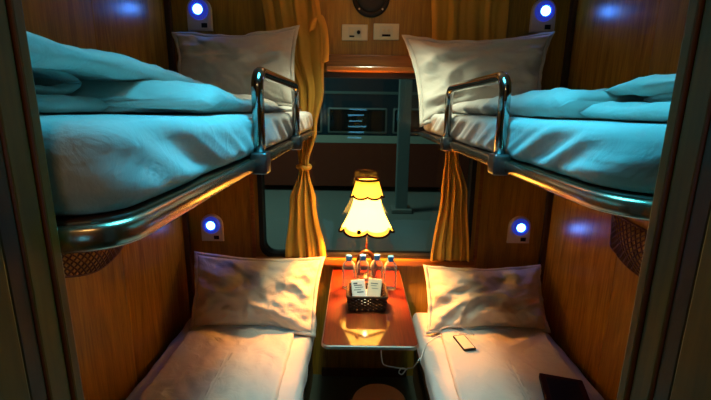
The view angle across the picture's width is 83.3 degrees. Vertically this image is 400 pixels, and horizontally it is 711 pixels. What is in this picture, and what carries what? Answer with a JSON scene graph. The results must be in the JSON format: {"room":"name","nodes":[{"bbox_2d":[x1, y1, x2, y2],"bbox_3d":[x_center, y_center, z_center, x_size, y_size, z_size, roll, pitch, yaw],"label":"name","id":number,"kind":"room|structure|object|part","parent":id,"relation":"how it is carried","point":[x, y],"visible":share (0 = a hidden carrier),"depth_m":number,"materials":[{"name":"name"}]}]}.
{"room":"train carriage","nodes":[
{"label":"train carriage","id":0,"kind":"room"},
{"bbox_2d":[21,0,189,399],"bbox_3d":[-1.032,0.163,1.296,0.061,2.400,2.050,1,13,0],"label":"wall","id":1,"kind":"structure","parent":0,"point":[125,314],"depth_m":1.72,"materials":[{"name":"brown wood"}]},
{"bbox_2d":[62,245,124,277],"bbox_3d":[-0.980,0.169,1.544,0.042,0.207,0.454,1,13,0],"label":"pocket","id":2,"kind":"object","parent":1,"relation":"attached to","point":[116,250],"visible":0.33,"depth_m":1.47,"materials":[{"name":"brown fabric"}]},
{"bbox_3d":[-1.030,0.005,1.989,0.061,2.400,0.630,1,13,0],"label":"panel","id":3,"kind":"part","parent":1,"relation":"part of","materials":[{"name":"brown wood"}]},
{"bbox_2d":[56,67,314,253],"bbox_3d":[-0.594,-0.269,1.273,0.796,0.240,1.877,1,13,0],"label":"bunk","id":4,"kind":"object","parent":1,"relation":"attached to","point":[106,230],"visible":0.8,"depth_m":0.54,"materials":[{"name":"silver metal"}]},
{"bbox_2d":[39,111,312,215],"bbox_3d":[-0.610,-0.233,1.269,0.774,0.099,1.831,1,13,0],"label":"mattress","id":5,"kind":"object","parent":4,"relation":"on","point":[98,162],"visible":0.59,"depth_m":0.45,"materials":[{"name":"grey fabric"}]},
{"bbox_2d":[26,31,299,112],"bbox_3d":[-0.612,-0.311,1.128,0.729,0.113,1.590,1,13,0],"label":"duvet","id":6,"kind":"object","parent":5,"relation":"on","point":[67,78],"visible":0.86,"depth_m":0.71,"materials":[{"name":"grey fabric"}]},
{"bbox_2d":[172,25,299,106],"bbox_3d":[-0.608,-0.666,1.983,0.665,0.412,0.202,1,13,0],"label":"pillow","id":7,"kind":"object","parent":5,"relation":"on","point":[228,63],"visible":0.8,"depth_m":1.94,"materials":[{"name":"beige fabric"}]},
{"bbox_3d":[-0.557,-0.171,1.294,0.666,0.027,1.874,1,13,0],"label":"edge trim","id":8,"kind":"part","parent":4,"relation":"part of","materials":[{"name":"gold metal"}]},
{"bbox_3d":[-0.217,-0.247,1.170,0.027,0.227,0.587,1,13,0],"label":"guard rail","id":9,"kind":"part","parent":4,"relation":"part of","materials":[{"name":"silver metal"}]},
{"bbox_2d":[309,374,416,399],"bbox_3d":[0.042,1.496,1.022,2.325,0.050,3.330,1,13,0],"label":"floor","id":10,"kind":"structure","parent":0,"point":[323,387],"depth_m":2.46,"materials":[{"name":"grey plastic"}]},
{"bbox_2d":[303,327,316,399],"bbox_3d":[-0.602,1.144,1.582,0.719,0.372,1.845,1,13,0],"label":"lower berth","id":11,"kind":"object","parent":10,"relation":"on","point":[307,390],"visible":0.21,"depth_m":2.27,"materials":[{"name":"brown wood"}]},
{"bbox_2d":[126,318,316,399],"bbox_3d":[-0.596,0.905,1.535,0.736,0.112,1.821,1,13,0],"label":"mattress","id":12,"kind":"object","parent":11,"relation":"on","point":[294,379],"visible":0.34,"depth_m":1.86,"materials":[{"name":"grey fabric"}]},
{"bbox_2d":[137,325,293,399],"bbox_3d":[-0.600,0.848,1.438,0.561,0.039,1.538,1,13,0],"label":"duvet","id":13,"kind":"object","parent":12,"relation":"on","point":[211,362],"visible":0.93,"depth_m":1.81,"materials":[{"name":"grey fabric"}]},
{"bbox_2d":[188,251,324,336],"bbox_3d":[-0.556,0.514,2.204,0.762,0.375,0.294,1,13,0],"label":"pillow","id":14,"kind":"object","parent":12,"relation":"on","point":[231,291],"visible":0.99,"depth_m":2.15,"materials":[{"name":"beige fabric"}]},
{"bbox_2d":[351,384,404,399],"bbox_3d":[0.107,1.103,1.963,0.276,0.297,0.264,7,14,24],"label":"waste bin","id":15,"kind":"object","parent":10,"relation":"on","point":[372,391],"visible":1,"depth_m":1.97,"materials":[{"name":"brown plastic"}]},
{"bbox_2d":[413,349,429,399],"bbox_3d":[0.696,1.162,1.582,0.726,0.372,1.845,1,13,0],"label":"lower berth","id":16,"kind":"object","parent":10,"relation":"on","point":[421,391],"visible":0.12,"depth_m":2.25,"materials":[{"name":"brown wood"}]},
{"bbox_2d":[412,313,603,399],"bbox_3d":[0.697,0.924,1.532,0.740,0.112,1.819,1,13,0],"label":"mattress","id":17,"kind":"object","parent":16,"relation":"on","point":[434,363],"visible":0.33,"depth_m":1.90,"materials":[{"name":"grey fabric"}]},
{"bbox_2d":[423,264,550,333],"bbox_3d":[0.722,0.546,2.219,0.690,0.307,0.276,1,13,0],"label":"pillow","id":18,"kind":"object","parent":17,"relation":"on","point":[506,297],"visible":0.98,"depth_m":2.16,"materials":[{"name":"beige fabric"}]},
{"bbox_2d":[441,328,593,399],"bbox_3d":[0.692,0.869,1.429,0.560,0.038,1.535,1,13,3],"label":"duvet","id":19,"kind":"object","parent":17,"relation":"on","point":[505,364],"visible":0.89,"depth_m":1.86,"materials":[{"name":"grey fabric"}]},
{"bbox_2d":[453,335,475,350],"bbox_3d":[0.545,0.715,2.006,0.066,0.009,0.130,-2,13,-12],"label":"phone","id":20,"kind":"object","parent":19,"relation":"on","point":[463,341],"visible":1,"depth_m":2.00,"materials":[{"name":"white plastic"}]},
{"bbox_2d":[539,373,589,399],"bbox_3d":[0.854,0.792,1.626,0.170,0.024,0.215,4,13,16],"label":"leather folder","id":21,"kind":"object","parent":19,"relation":"on","point":[553,387],"visible":1,"depth_m":1.65,"materials":[{"name":"black leather"}]},
{"bbox_3d":[0.854,0.782,1.625,0.124,0.002,0.167,4,13,16],"label":"inset panel","id":22,"kind":"part","parent":21,"relation":"part of","materials":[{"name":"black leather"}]},
{"bbox_2d":[171,0,569,375],"bbox_3d":[0.063,-0.058,2.335,2.245,2.400,0.080,1,13,0],"label":"wall","id":23,"kind":"structure","parent":0,"point":[504,198],"depth_m":2.30,"materials":[{"name":"laminate"}]},
{"bbox_2d":[163,0,194,317],"bbox_3d":[-0.984,-0.060,2.281,0.030,2.400,0.030,1,13,0],"label":"trim","id":24,"kind":"structure","parent":23,"relation":"attached to","point":[167,3],"depth_m":2.31,"materials":[{"name":"brown wood"}]},
{"bbox_2d":[187,0,212,30],"bbox_3d":[-0.812,-0.965,2.068,0.128,0.164,0.041,1,13,0],"label":"light","id":25,"kind":"object","parent":23,"relation":"attached to","point":[199,12],"visible":1,"depth_m":2.07,"materials":[{"name":"beige plastic"}]},
{"bbox_2d":[201,214,223,240],"bbox_3d":[-0.837,0.164,2.325,0.128,0.164,0.041,1,13,0],"label":"light","id":26,"kind":"object","parent":23,"relation":"attached to","point":[212,228],"visible":1,"depth_m":2.32,"materials":[{"name":"beige plastic"}]},
{"bbox_2d":[249,174,256,257],"bbox_3d":[-0.593,-0.057,2.291,0.022,1.400,0.010,1,13,0],"label":"trim","id":27,"kind":"structure","parent":23,"relation":"attached to","point":[250,175],"depth_m":2.32,"materials":[{"name":"brown wood"}]},
{"bbox_2d":[262,0,328,257],"bbox_3d":[-0.320,-0.388,2.165,0.358,1.492,0.075,1,13,0],"label":"curtain","id":28,"kind":"object","parent":23,"relation":"hanging from","point":[304,239],"visible":0.77,"depth_m":2.12,"materials":[{"name":"orange fabric"}]},
{"bbox_2d":[342,24,367,40],"bbox_3d":[-0.004,-0.878,2.094,0.136,0.080,0.026,1,13,0],"label":"wall plate","id":29,"kind":"object","parent":23,"relation":"attached to","point":[350,32],"visible":1,"depth_m":2.10,"materials":[{"name":"beige plastic"}]},
{"bbox_2d":[322,367,406,376],"bbox_3d":[0.055,1.097,2.546,0.540,0.055,0.020,1,13,0],"label":"baseboard","id":30,"kind":"structure","parent":23,"relation":"attached to","point":[326,371],"depth_m":2.54,"materials":[{"name":"brown wood"}]},
{"bbox_2d":[256,256,474,266],"bbox_3d":[0.055,0.364,2.367,1.290,0.038,0.045,1,13,0],"label":"trim","id":31,"kind":"structure","parent":23,"relation":"attached to","point":[328,261],"depth_m":2.35,"materials":[{"name":"brown wood"}]},
{"bbox_2d":[253,68,480,258],"bbox_3d":[0.062,-0.170,2.297,1.290,1.105,0.084,1,13,0],"label":"window","id":32,"kind":"structure","parent":23,"relation":"in","point":[262,247],"depth_m":2.32,"materials":[{"name":"wood"}]},
{"bbox_2d":[326,54,412,66],"bbox_3d":[0.128,-0.737,2.124,0.565,0.060,0.030,1,13,0],"label":"trim","id":33,"kind":"structure","parent":23,"relation":"attached to","point":[334,59],"depth_m":2.11,"materials":[{"name":"brown wood"}]},
{"bbox_2d":[322,268,418,350],"bbox_3d":[0.059,0.650,2.038,0.398,0.311,0.813,1,13,0],"label":"table","id":34,"kind":"object","parent":23,"relation":"attached to","point":[393,328],"visible":0.87,"depth_m":1.79,"materials":[{"name":"brown wood"}]},
{"bbox_2d":[342,254,354,289],"bbox_3d":[-0.035,0.379,2.111,0.069,0.183,0.069,1,13,0],"label":"water bottle","id":35,"kind":"object","parent":34,"relation":"on","point":[348,256],"visible":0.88,"depth_m":2.12,"materials":[{"name":"clear plastic"}]},
{"bbox_2d":[356,254,368,281],"bbox_3d":[0.038,0.378,2.121,0.069,0.183,0.069,1,13,0],"label":"water bottle","id":36,"kind":"object","parent":34,"relation":"on","point":[362,256],"visible":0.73,"depth_m":2.13,"materials":[{"name":"clear plastic"}]},
{"bbox_2d":[338,177,394,280],"bbox_3d":[0.061,0.161,2.205,0.314,0.569,0.276,1,13,0],"label":"table lamp","id":37,"kind":"object","parent":34,"relation":"on","point":[366,217],"visible":0.99,"depth_m":2.11,"materials":[{"name":"yellow fabric"}]},
{"bbox_3d":[0.062,0.200,2.214,0.012,0.190,0.012,1,13,0],"label":"lamp stem","id":38,"kind":"part","parent":37,"relation":"part of","materials":[{"name":"gold metal"}]},
{"bbox_3d":[0.062,0.059,2.182,0.272,0.183,0.238,1,13,0],"label":"lamp shade","id":39,"kind":"part","parent":37,"relation":"part of","materials":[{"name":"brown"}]},
{"bbox_3d":[0.061,0.158,2.205,0.313,0.036,0.274,1,13,0],"label":"trim","id":40,"kind":"part","parent":37,"relation":"part of","materials":[{"name":"brown"}]},
{"bbox_3d":[0.065,-0.111,2.143,0.135,0.011,0.123,1,13,0],"label":"trim","id":41,"kind":"part","parent":37,"relation":"part of","materials":[{"name":"brown"}]},
{"bbox_3d":[0.064,-0.024,2.163,0.190,0.024,0.168,1,13,0],"label":"collar trim","id":42,"kind":"part","parent":37,"relation":"part of","materials":[{"name":"brown"}]},
{"bbox_2d":[346,282,388,311],"bbox_3d":[0.055,0.470,1.937,0.200,0.083,0.166,1,13,0],"label":"basket","id":43,"kind":"object","parent":34,"relation":"on","point":[355,303],"visible":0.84,"depth_m":1.87,"materials":[{"name":"wicker"}]},
{"bbox_2d":[351,279,366,295],"bbox_3d":[0.016,0.440,1.956,0.070,0.081,0.076,-2,13,-10],"label":"paper packet","id":44,"kind":"object","parent":43,"relation":"in","point":[358,287],"visible":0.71,"depth_m":1.96,"materials":[{"name":"white paper"}]},
{"bbox_2d":[367,278,381,299],"bbox_3d":[0.092,0.436,1.960,0.068,0.081,0.076,3,13,11],"label":"paper packet","id":45,"kind":"object","parent":43,"relation":"in","point":[374,285],"visible":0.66,"depth_m":1.96,"materials":[{"name":"beige paper"}]},
{"bbox_2d":[370,254,382,282],"bbox_3d":[0.113,0.377,2.126,0.069,0.183,0.069,1,13,0],"label":"water bottle","id":46,"kind":"object","parent":34,"relation":"on","point":[376,256],"visible":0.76,"depth_m":2.13,"materials":[{"name":"clear plastic"}]},
{"bbox_2d":[383,255,396,290],"bbox_3d":[0.184,0.382,2.111,0.069,0.183,0.069,1,13,0],"label":"water bottle","id":47,"kind":"object","parent":34,"relation":"on","point":[390,257],"visible":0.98,"depth_m":2.12,"materials":[{"name":"clear plastic"}]},
{"bbox_2d":[380,325,473,374],"bbox_3d":[0.350,0.671,1.907,0.567,0.228,0.156,-10,17,-40],"label":"charging cable","id":48,"kind":"object","parent":34,"relation":"hanging from","point":[419,359],"visible":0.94,"depth_m":1.99,"materials":[{"name":"white plastic"}]},
{"bbox_2d":[326,66,414,72],"bbox_3d":[0.127,-0.692,2.122,0.565,0.028,0.055,1,13,0],"label":"trim","id":49,"kind":"structure","parent":23,"relation":"attached to","point":[367,69],"depth_m":2.10,"materials":[{"name":"brown wood"}]},
{"bbox_2d":[352,0,389,17],"bbox_3d":[0.081,-1.046,2.059,0.196,0.196,0.019,1,13,0],"label":"wall speaker","id":50,"kind":"object","parent":23,"relation":"attached to","point":[367,8],"visible":1,"depth_m":2.07,"materials":[{"name":"black plastic"}]},
{"bbox_2d":[357,0,384,11],"bbox_3d":[0.081,-1.046,2.059,0.152,0.152,0.008,1,13,0],"label":"speaker grille","id":51,"kind":"object","parent":50,"relation":"attached to","point":[362,5],"depth_m":2.07,"materials":[{"name":"black"}]},
{"bbox_2d":[373,23,398,39],"bbox_3d":[0.161,-0.882,2.097,0.134,0.080,0.018,1,13,0],"label":"wall plate","id":52,"kind":"object","parent":23,"relation":"attached to","point":[381,31],"visible":1,"depth_m":2.10,"materials":[{"name":"beige plastic"}]},
{"bbox_2d":[430,0,508,261],"bbox_3d":[0.575,-0.375,2.167,0.396,1.494,0.064,1,13,0],"label":"curtain","id":53,"kind":"object","parent":23,"relation":"hanging from","point":[476,20],"visible":0.57,"depth_m":2.09,"materials":[{"name":"orange fabric"}]},
{"bbox_2d":[472,163,484,267],"bbox_3d":[0.715,-0.039,2.291,0.022,1.400,0.010,1,13,0],"label":"trim","id":54,"kind":"structure","parent":23,"relation":"attached to","point":[482,164],"depth_m":2.31,"materials":[{"name":"brown wood"}]},
{"bbox_2d":[506,216,530,242],"bbox_3d":[0.956,0.176,2.322,0.128,0.164,0.041,1,13,0],"label":"light","id":55,"kind":"object","parent":23,"relation":"attached to","point":[519,227],"visible":1,"depth_m":2.32,"materials":[{"name":"beige plastic"}]},
{"bbox_2d":[529,0,555,32],"bbox_3d":[0.975,-0.955,2.065,0.128,0.164,0.041,1,13,0],"label":"light","id":56,"kind":"object","parent":23,"relation":"attached to","point":[543,12],"visible":0.99,"depth_m":2.07,"materials":[{"name":"beige plastic"}]},
{"bbox_2d":[538,0,577,291],"bbox_3d":[1.111,-0.031,2.281,0.030,2.400,0.030,1,13,0],"label":"trim","id":57,"kind":"structure","parent":23,"relation":"attached to","point":[573,3],"depth_m":2.13,"materials":[{"name":"brown wood"}]},
{"bbox_2d":[542,0,688,399],"bbox_3d":[1.152,0.193,1.296,0.061,2.400,2.050,1,13,0],"label":"wall","id":58,"kind":"structure","parent":0,"point":[588,294],"depth_m":1.83,"materials":[{"name":"brown wood"}]},
{"bbox_2d":[419,71,653,220],"bbox_3d":[0.725,-0.265,1.338,0.800,0.240,1.744,1,13,0],"label":"bunk","id":59,"kind":"object","parent":58,"relation":"attached to","point":[629,204],"visible":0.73,"depth_m":0.88,"materials":[{"name":"silver metal"}]},
{"bbox_3d":[0.344,-0.248,1.209,0.027,0.227,0.597,1,13,0],"label":"guard rail","id":60,"kind":"part","parent":59,"relation":"part of","materials":[{"name":"silver metal"}]},
{"bbox_3d":[0.681,-0.169,1.359,0.666,0.027,1.741,1,13,0],"label":"edge trim","id":61,"kind":"part","parent":59,"relation":"part of","materials":[{"name":"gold metal"}]},
{"bbox_2d":[424,114,666,194],"bbox_3d":[0.739,-0.228,1.330,0.780,0.098,1.692,1,13,0],"label":"mattress","id":62,"kind":"object","parent":59,"relation":"on","point":[625,155],"visible":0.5,"depth_m":0.65,"materials":[{"name":"grey fabric"}]},
{"bbox_2d":[402,31,554,126],"bbox_3d":[0.619,-0.600,1.963,0.776,0.477,0.262,1,13,0],"label":"pillow","id":63,"kind":"object","parent":62,"relation":"on","point":[437,64],"visible":0.77,"depth_m":1.92,"materials":[{"name":"beige fabric"}]},
{"bbox_2d":[443,74,675,121],"bbox_3d":[0.748,-0.281,1.153,0.723,0.082,1.352,1,13,0],"label":"duvet","id":64,"kind":"object","parent":62,"relation":"on","point":[647,98],"visible":0.77,"depth_m":0.77,"materials":[{"name":"grey fabric"}]},
{"bbox_2d":[610,214,646,275],"bbox_3d":[1.099,0.198,1.544,0.042,0.207,0.454,1,13,0],"label":"pocket","id":65,"kind":"object","parent":58,"relation":"attached to","point":[616,247],"visible":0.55,"depth_m":1.62,"materials":[{"name":"brown fabric"}]},
{"bbox_3d":[-0.677,0.380,0.363,0.776,2.400,0.135,1,13,0],"label":"wall","id":66,"kind":"structure","parent":0,"visible":0},
{"bbox_2d":[0,0,83,399],"bbox_3d":[-0.334,0.529,0.403,0.103,2.100,0.160,1,13,0],"label":"door frame","id":67,"kind":"structure","parent":66,"relation":"in","point":[39,358],"depth_m":0.34,"materials":[{"name":"brown wood"}]},
{"bbox_3d":[0.729,0.400,0.363,0.901,2.400,0.135,1,13,0],"label":"wall","id":68,"kind":"structure","parent":0,"visible":0},
{"bbox_2d":[616,0,710,399],"bbox_3d":[0.313,0.538,0.403,0.103,2.100,0.160,1,13,0],"label":"door","id":69,"kind":"structure","parent":68,"relation":"in","point":[667,356],"depth_m":0.33,"materials":[{"name":"brown wood"}]},
{"label":"outside","id":70,"kind":"structure","parent":0,"visible":0},
{"bbox_2d":[265,185,440,250],"bbox_3d":[0.019,-1.392,16.553,30.000,0.100,27.100,1,13,0],"label":"ground","id":71,"kind":"structure","parent":70,"point":[414,231],"depth_m":8.53,"materials":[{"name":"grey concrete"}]},
{"bbox_2d":[264,78,468,186],"bbox_3d":[0.034,-2.396,12.172,24.000,3.500,2.900,1,13,0],"label":"carriage","id":72,"kind":"object","parent":71,"relation":"on","point":[356,136],"visible":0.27,"depth_m":10.94,"materials":[{"name":"brown paint"}]},
{"bbox_3d":[-1.700,-2.164,10.774,1.520,0.600,0.040,1,13,0],"label":"pane","id":73,"kind":"part","parent":72,"relation":"part of","materials":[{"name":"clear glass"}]},
{"bbox_3d":[0.050,-2.140,10.774,1.520,0.600,0.040,1,13,0],"label":"pane","id":74,"kind":"part","parent":72,"relation":"part of","materials":[{"name":"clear glass"}]},
{"bbox_3d":[1.800,-2.115,10.774,1.520,0.600,0.040,1,13,0],"label":"pane","id":75,"kind":"part","parent":72,"relation":"part of","materials":[{"name":"clear glass"}]},
{"bbox_2d":[390,79,412,213],"bbox_3d":[1.065,-2.468,8.491,0.460,5.600,0.460,1,13,0],"label":"post","id":76,"kind":"object","parent":71,"relation":"on","point":[405,85],"visible":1,"depth_m":8.67,"materials":[{"name":"metal"}]}
]}

